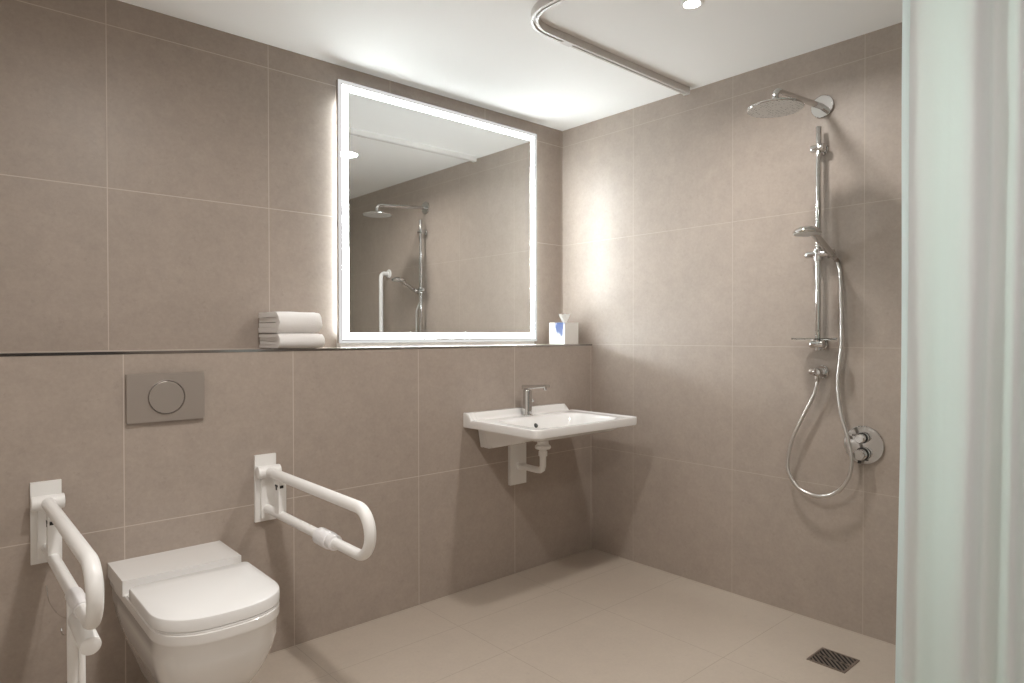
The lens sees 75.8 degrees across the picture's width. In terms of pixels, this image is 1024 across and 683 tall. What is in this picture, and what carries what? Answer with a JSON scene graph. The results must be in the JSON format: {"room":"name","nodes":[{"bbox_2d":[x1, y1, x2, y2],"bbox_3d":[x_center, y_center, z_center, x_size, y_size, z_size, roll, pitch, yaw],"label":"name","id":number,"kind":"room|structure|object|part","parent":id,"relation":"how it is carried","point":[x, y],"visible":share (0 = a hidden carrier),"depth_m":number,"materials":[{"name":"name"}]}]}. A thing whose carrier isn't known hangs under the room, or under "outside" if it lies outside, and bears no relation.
{"room":"accessible bathroom","nodes":[
{"label":"accessible bathroom","id":0,"kind":"room"},
{"bbox_2d":[0,0,562,351],"bbox_3d":[-1.099,-0.621,2.853,3.665,1.300,0.120,-1,1,-42],"label":"wall","id":1,"kind":"structure","parent":0,"point":[167,182],"depth_m":2.55,"materials":[{"name":"beige tile"}]},
{"bbox_2d":[0,344,591,682],"bbox_3d":[-1.017,0.630,2.776,3.665,1.200,0.360,-1,1,-42],"label":"wall ledge","id":2,"kind":"object","parent":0,"point":[382,429],"visible":0.67,"depth_m":2.67,"materials":[{"name":"beige tile"}]},
{"bbox_2d":[30,479,103,682],"bbox_3d":[-1.214,0.845,1.799,0.088,0.791,0.838,-1,1,-42],"label":"grab rail","id":3,"kind":"object","parent":2,"relation":"attached to","point":[49,523],"visible":1,"depth_m":1.69,"materials":[{"name":"white"}]},
{"bbox_3d":[-1.490,0.576,2.104,0.082,0.259,0.012,-1,1,-42],"label":"wall plate","id":4,"kind":"part","parent":3,"relation":"part of","materials":[{"name":"white"}]},
{"bbox_3d":[-1.127,0.949,1.702,0.038,0.561,0.042,-1,1,-42],"label":"support leg","id":5,"kind":"part","parent":3,"relation":"part of","materials":[{"name":"white"}]},
{"bbox_2d":[126,372,203,423],"bbox_3d":[-1.226,0.197,2.333,0.250,0.169,0.019,-1,1,-42],"label":"flush plate","id":6,"kind":"object","parent":2,"relation":"attached to","point":[158,397],"visible":1,"depth_m":2.32,"materials":[{"name":"silver metal"}]},
{"bbox_2d":[108,540,279,682],"bbox_3d":[-1.005,0.955,2.092,0.364,0.412,0.682,-1,1,-42],"label":"toilet","id":7,"kind":"object","parent":2,"relation":"attached to","point":[200,613],"visible":1,"depth_m":1.92,"materials":[{"name":"white ceramic"}]},
{"bbox_3d":[-0.926,0.791,2.002,0.348,0.005,0.439,-1,1,-42],"label":"seat","id":8,"kind":"part","parent":7,"relation":"part of","materials":[{"name":"white plastic"}]},
{"bbox_3d":[-0.910,0.769,1.983,0.359,0.038,0.389,-1,1,-42],"label":"lid","id":9,"kind":"part","parent":7,"relation":"part of","materials":[{"name":"white plastic"}]},
{"bbox_2d":[259,333,324,348],"bbox_3d":[-0.927,-0.003,2.769,0.204,0.063,0.210,-1,1,-42],"label":"folded towel","id":10,"kind":"object","parent":2,"relation":"on","point":[271,340],"visible":1,"depth_m":2.70,"materials":[{"name":"white fabric"}]},
{"bbox_2d":[258,312,321,332],"bbox_3d":[-0.933,-0.079,2.765,0.197,0.089,0.208,-1,1,-42],"label":"folded towel","id":11,"kind":"object","parent":10,"relation":"on","point":[271,322],"visible":0.94,"depth_m":2.70,"materials":[{"name":"white fabric"}]},
{"bbox_2d":[0,344,591,356],"bbox_3d":[-0.901,0.034,2.638,3.664,0.009,0.012,-1,1,-42],"label":"trim","id":12,"kind":"structure","parent":2,"relation":"attached to","point":[372,348],"depth_m":2.54,"materials":[{"name":"silver metal"}]},
{"bbox_2d":[254,453,375,560],"bbox_3d":[-0.690,0.573,2.264,0.088,0.259,0.838,-1,1,-42],"label":"grab rail","id":13,"kind":"object","parent":2,"relation":"attached to","point":[270,482],"visible":1,"depth_m":2.30,"materials":[{"name":"white"}]},
{"bbox_3d":[-0.965,0.570,2.572,0.082,0.259,0.012,-1,1,-42],"label":"wall plate","id":14,"kind":"part","parent":13,"relation":"part of","materials":[{"name":"white"}]},
{"bbox_2d":[336,79,536,346],"bbox_3d":[-0.337,-0.587,3.419,1.245,1.216,0.049,-1,1,-42],"label":"mirror","id":15,"kind":"object","parent":2,"relation":"on","point":[437,206],"visible":0.98,"depth_m":3.33,"materials":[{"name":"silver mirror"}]},
{"bbox_2d":[508,441,550,485],"bbox_3d":[0.104,0.618,3.366,0.112,0.260,0.248,-1,1,-42],"label":"trap","id":16,"kind":"object","parent":2,"relation":"attached to","point":[517,466],"visible":0.95,"depth_m":3.42,"materials":[{"name":"white plastic"}]},
{"bbox_2d":[463,403,636,448],"bbox_3d":[0.202,0.439,3.272,0.720,0.181,0.520,-1,1,-42],"label":"basin","id":17,"kind":"object","parent":2,"relation":"attached to","point":[499,427],"visible":1,"depth_m":3.23,"materials":[{"name":"white ceramic"}]},
{"bbox_2d":[522,384,549,415],"bbox_3d":[0.123,0.299,3.363,0.064,0.168,0.173,-1,1,-42],"label":"faucet","id":18,"kind":"object","parent":17,"relation":"on","point":[527,393],"visible":1,"depth_m":3.38,"materials":[{"name":"silver metal"}]},
{"bbox_3d":[0.121,0.232,3.357,0.041,0.034,0.168,-1,1,-42],"label":"spout","id":19,"kind":"part","parent":18,"relation":"part of","materials":[{"name":"silver metal"}]},
{"bbox_2d":[549,314,577,343],"bbox_3d":[0.303,-0.073,3.856,0.115,0.176,0.125,-1,1,-42],"label":"tissue box","id":20,"kind":"object","parent":2,"relation":"on","point":[565,332],"visible":1,"depth_m":3.81,"materials":[{"name":"white cardboard"}]},
{"bbox_2d":[118,0,902,130],"bbox_3d":[0.206,-1.308,1.380,3.905,0.100,4.045,-1,1,-42],"label":"ceiling","id":21,"kind":"structure","parent":0,"point":[487,54],"depth_m":2.75,"materials":[{"name":"white paint"}]},
{"bbox_2d":[531,0,689,95],"bbox_3d":[1.273,-1.248,2.004,1.170,0.035,2.516,-1,1,-42],"label":"rail","id":22,"kind":"object","parent":21,"relation":"attached to","point":[540,6],"visible":1,"depth_m":2.83,"materials":[{"name":"white metal"}]},
{"bbox_2d":[895,0,1023,682],"bbox_3d":[1.200,-0.016,1.271,0.087,2.416,0.820,-1,1,-42],"label":"shower curtain","id":23,"kind":"object","parent":22,"relation":"hanging from","point":[960,607],"visible":1,"depth_m":1.50,"materials":[{"name":"fabric"}]},
{"bbox_2d":[680,0,703,9],"bbox_3d":[0.676,-1.267,2.467,0.086,0.006,0.086,-1,1,-42],"label":"recessed light","id":24,"kind":"object","parent":21,"relation":"in","point":[685,4],"visible":1,"depth_m":2.47,"materials":[{"name":"white"}]},
{"bbox_2d":[249,548,895,682],"bbox_3d":[0.210,1.292,1.408,3.905,0.100,4.045,-1,1,-42],"label":"floor","id":25,"kind":"structure","parent":0,"point":[592,615],"depth_m":2.70,"materials":[{"name":"beige tile"}]},
{"bbox_2d":[806,647,859,673],"bbox_3d":[1.238,1.227,2.535,0.141,0.004,0.142,-1,1,-42],"label":"floor drain","id":26,"kind":"object","parent":25,"relation":"on","point":[828,658],"visible":1,"depth_m":2.53,"materials":[{"name":"silver metal"}]},
{"bbox_2d":[562,22,901,644],"bbox_3d":[1.621,-0.023,2.653,0.120,2.500,4.045,-1,1,-42],"label":"wall","id":27,"kind":"structure","parent":0,"point":[687,278],"depth_m":3.11,"materials":[{"name":"beige tile"}]},
{"bbox_2d":[747,88,833,117],"bbox_3d":[1.149,-0.986,2.676,0.536,0.156,0.211,-1,1,-42],"label":"shower","id":28,"kind":"object","parent":27,"relation":"attached to","point":[822,106],"visible":1,"depth_m":2.60,"materials":[{"name":"silver metal"}]},
{"bbox_3d":[1.028,-0.907,2.569,0.207,0.002,0.207,0,1,34],"label":"spray plate","id":29,"kind":"part","parent":28,"relation":"part of","materials":[{"name":"grey metal"}]},
{"bbox_3d":[1.183,-0.980,2.706,0.440,0.097,0.025,-1,1,-42],"label":"arm","id":30,"kind":"part","parent":28,"relation":"part of","materials":[{"name":"silver metal"}]},
{"bbox_2d":[809,365,828,381],"bbox_3d":[1.328,0.138,2.849,0.059,0.070,0.064,-1,1,-42],"label":"outlet","id":31,"kind":"object","parent":27,"relation":"attached to","point":[821,371],"visible":1,"depth_m":2.84,"materials":[{"name":"silver metal"}]},
{"bbox_2d":[805,126,835,349],"bbox_3d":[1.331,-0.442,2.828,0.072,0.958,0.117,-1,1,-42],"label":"shower rail","id":32,"kind":"object","parent":27,"relation":"attached to","point":[820,148],"visible":0.92,"depth_m":2.82,"materials":[{"name":"silver metal"}]},
{"bbox_2d":[791,338,837,339],"bbox_3d":[1.287,-0.010,2.804,0.135,0.008,0.188,-1,1,-42],"label":"soap dish","id":33,"kind":"object","parent":32,"relation":"attached to","point":[791,338],"visible":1,"depth_m":2.74,"materials":[{"name":"clear plastic"}]},
{"bbox_2d":[792,225,839,262],"bbox_3d":[1.268,-0.403,2.739,0.283,0.138,0.110,-1,1,-42],"label":"shower","id":34,"kind":"object","parent":32,"relation":"attached to","point":[814,232],"visible":0.99,"depth_m":2.69,"materials":[{"name":"silver metal"}]},
{"bbox_3d":[1.203,-0.439,2.681,0.105,0.010,0.105,-1,1,-42],"label":"spray plate","id":35,"kind":"part","parent":34,"relation":"part of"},
{"bbox_2d":[786,262,852,497],"bbox_3d":[1.332,0.162,2.834,0.079,1.016,0.291,-1,1,-42],"label":"shower hose","id":36,"kind":"object","parent":34,"relation":"hanging from","point":[805,411],"visible":1,"depth_m":2.77,"materials":[{"name":"silver metal"}]},
{"bbox_3d":[1.301,-0.402,2.741,0.192,0.116,0.031,-1,1,-36],"label":"handle","id":37,"kind":"part","parent":34,"relation":"part of","materials":[{"name":"silver metal"}]},
{"bbox_2d":[844,426,884,463],"bbox_3d":[1.445,0.431,2.721,0.058,0.159,0.159,-1,1,-42],"label":"shower mixer","id":38,"kind":"object","parent":27,"relation":"attached to","point":[868,446],"visible":0.99,"depth_m":2.71,"materials":[{"name":"silver metal"}]},
{"bbox_3d":[1.443,0.467,2.720,0.052,0.053,0.053,-1,1,-42],"label":"temperature handle","id":39,"kind":"part","parent":38,"relation":"part of","materials":[{"name":"silver metal"}]},
{"bbox_3d":[1.444,0.400,2.720,0.049,0.044,0.044,-1,1,-42],"label":"diverter handle","id":40,"kind":"part","parent":38,"relation":"part of","materials":[{"name":"silver metal"}]}
]}

